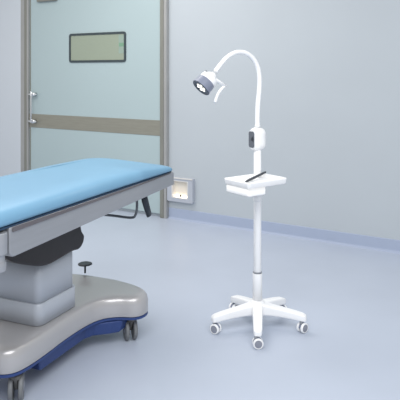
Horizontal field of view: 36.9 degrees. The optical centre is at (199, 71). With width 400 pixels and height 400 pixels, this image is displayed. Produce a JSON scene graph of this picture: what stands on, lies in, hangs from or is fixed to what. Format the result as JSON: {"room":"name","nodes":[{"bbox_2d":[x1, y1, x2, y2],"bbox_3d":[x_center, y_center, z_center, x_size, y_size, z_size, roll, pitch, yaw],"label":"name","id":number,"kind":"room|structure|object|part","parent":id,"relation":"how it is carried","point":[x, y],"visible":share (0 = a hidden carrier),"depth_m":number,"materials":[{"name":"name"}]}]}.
{"room":"operating room","nodes":[
{"label":"operating room","id":0,"kind":"room"},
{"bbox_2d":[0,0,20,176],"bbox_3d":[-3.152,-0.200,7.950,2.410,3.400,0.170,0,0,31],"label":"wall","id":1,"kind":"structure","parent":0,"point":[10,10],"depth_m":7.34,"materials":[{"name":"grey paint"}]},
{"bbox_2d":[0,210,399,399],"bbox_3d":[-1.990,1.530,2.578,10.000,0.060,8.120,0,0,31],"label":"floor","id":2,"kind":"structure","parent":0,"point":[188,272],"depth_m":3.54,"materials":[{"name":"plastic"}]},
{"bbox_2d":[0,158,173,399],"bbox_3d":[-1.091,1.018,2.508,0.782,0.965,3.040,0,0,24],"label":"table","id":3,"kind":"object","parent":2,"relation":"on","point":[46,309],"visible":1,"depth_m":2.96,"materials":[{"name":"blue plastic"}]},
{"bbox_3d":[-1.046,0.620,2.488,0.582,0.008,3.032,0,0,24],"label":"mattress","id":4,"kind":"part","parent":3,"relation":"part of","materials":[{"name":"blue leather"}]},
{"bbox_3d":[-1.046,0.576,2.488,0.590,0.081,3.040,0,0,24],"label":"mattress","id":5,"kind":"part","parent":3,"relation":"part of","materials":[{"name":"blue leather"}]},
{"bbox_3d":[-0.731,0.685,3.194,0.590,0.123,1.475,0,0,24],"label":"table frame","id":6,"kind":"part","parent":3,"relation":"part of","materials":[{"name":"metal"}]},
{"bbox_3d":[-0.315,0.782,3.520,0.033,0.144,0.091,0,0,35],"label":"release lever","id":7,"kind":"part","parent":3,"relation":"part of","materials":[{"name":"black plastic"}]},
{"bbox_2d":[193,50,307,349],"bbox_3d":[0.293,0.686,3.503,0.662,1.628,0.553,0,0,0],"label":"lamp","id":8,"kind":"object","parent":2,"relation":"on","point":[256,307],"depth_m":3.47,"materials":[{"name":"white plastic"}]},
{"bbox_3d":[0.021,0.069,3.289,0.053,0.115,0.115,-47,21,-20],"label":"lamp shade","id":9,"kind":"part","parent":8,"relation":"part of","materials":[{"name":"grey plastic"}]},
{"bbox_3d":[0.107,0.056,3.339,0.098,0.059,0.033,0,0,-34],"label":"handle arm","id":10,"kind":"part","parent":8,"relation":"part of","materials":[{"name":"white plastic"}]},
{"bbox_3d":[0.203,1.391,3.483,0.286,0.085,0.064,0,0,-19],"label":"leg","id":11,"kind":"part","parent":8,"relation":"part of","materials":[{"name":"white plastic"}]},
{"bbox_3d":[0.272,1.391,3.644,0.064,0.085,0.263,0,0,-30],"label":"leg","id":12,"kind":"part","parent":8,"relation":"part of","materials":[{"name":"white plastic"}]},
{"bbox_3d":[0.255,0.653,3.352,0.129,0.045,0.202,0,0,-37],"label":"tray drawer","id":13,"kind":"part","parent":8,"relation":"part of","materials":[{"name":"white plastic"}]},
{"bbox_3d":[0.320,0.600,3.438,0.016,0.034,0.230,0,0,36],"label":"scalpel handle","id":14,"kind":"part","parent":8,"relation":"part of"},
{"bbox_2d":[225,173,286,188],"bbox_3d":[0.315,0.617,3.402,0.296,0.034,0.218,0,0,-37],"label":"tray","id":15,"kind":"object","parent":8,"relation":"on","point":[236,182],"depth_m":3.36,"materials":[{"name":"white plastic"}]},
{"bbox_3d":[0.326,1.391,3.388,0.064,0.085,0.286,0,0,5],"label":"leg","id":16,"kind":"part","parent":8,"relation":"part of","materials":[{"name":"white plastic"}]},
{"bbox_3d":[0.429,1.391,3.627,0.064,0.085,0.266,0,0,43],"label":"leg","id":17,"kind":"part","parent":8,"relation":"part of","materials":[{"name":"white plastic"}]},
{"bbox_3d":[0.475,1.391,3.491,0.286,0.085,0.064,0,0,16],"label":"leg","id":18,"kind":"part","parent":8,"relation":"part of","materials":[{"name":"white plastic"}]},
{"bbox_2d":[118,0,399,239],"bbox_3d":[1.126,-0.200,5.361,7.590,3.400,0.122,0,0,31],"label":"wall","id":19,"kind":"structure","parent":0,"point":[330,101],"depth_m":5.45,"materials":[{"name":"grey paint"}]},
{"bbox_2d":[21,0,29,171],"bbox_3d":[-2.099,0.000,7.235,0.128,3.000,0.050,0,0,31],"label":"trim","id":20,"kind":"structure","parent":19,"relation":"attached to","point":[22,1],"depth_m":7.22,"materials":[{"name":"metal"}]},
{"bbox_2d":[28,0,159,213],"bbox_3d":[-1.234,0.110,6.675,1.923,2.720,0.100,0,0,31],"label":"door","id":21,"kind":"structure","parent":19,"relation":"in","point":[95,64],"depth_m":6.66,"materials":[{"name":"metal"}]},
{"bbox_3d":[-1.998,0.415,7.097,0.022,0.370,0.022,0,0,31],"label":"handle","id":22,"kind":"part","parent":21,"relation":"part of","materials":[{"name":"silver metal"}]},
{"bbox_3d":[-1.217,0.580,6.702,1.923,0.160,0.034,0,0,31],"label":"kick rail","id":23,"kind":"part","parent":21,"relation":"part of","materials":[{"name":"metal"}]},
{"bbox_2d":[160,0,163,217],"bbox_3d":[-0.382,0.000,6.182,0.042,3.000,0.054,0,0,31],"label":"trim","id":24,"kind":"structure","parent":19,"relation":"attached to","point":[161,1],"depth_m":6.15,"materials":[{"name":"metal"}]},
{"bbox_2d":[164,0,168,218],"bbox_3d":[-0.347,0.000,6.164,0.036,3.000,0.048,0,0,31],"label":"trim","id":25,"kind":"structure","parent":19,"relation":"attached to","point":[166,2],"depth_m":6.15,"materials":[{"name":"metal"}]},
{"bbox_2d":[167,176,194,203],"bbox_3d":[-0.196,1.189,6.069,0.307,0.248,0.052,0,0,31],"label":"sensor box","id":26,"kind":"object","parent":19,"relation":"attached to","point":[182,190],"visible":0.8,"depth_m":6.06,"materials":[{"name":"beige plastic"}]},
{"bbox_3d":[-0.183,1.188,6.087,0.176,0.164,0.004,0,0,31],"label":"panel","id":27,"kind":"part","parent":26,"relation":"part of","materials":[{"name":"beige plastic"}]},
{"bbox_2d":[168,207,399,253],"bbox_3d":[2.001,1.446,4.742,5.450,0.108,0.022,0,0,31],"label":"baseboard","id":28,"kind":"structure","parent":19,"relation":"attached to","point":[301,232],"depth_m":5.45,"materials":[{"name":"blue plastic"}]}
]}

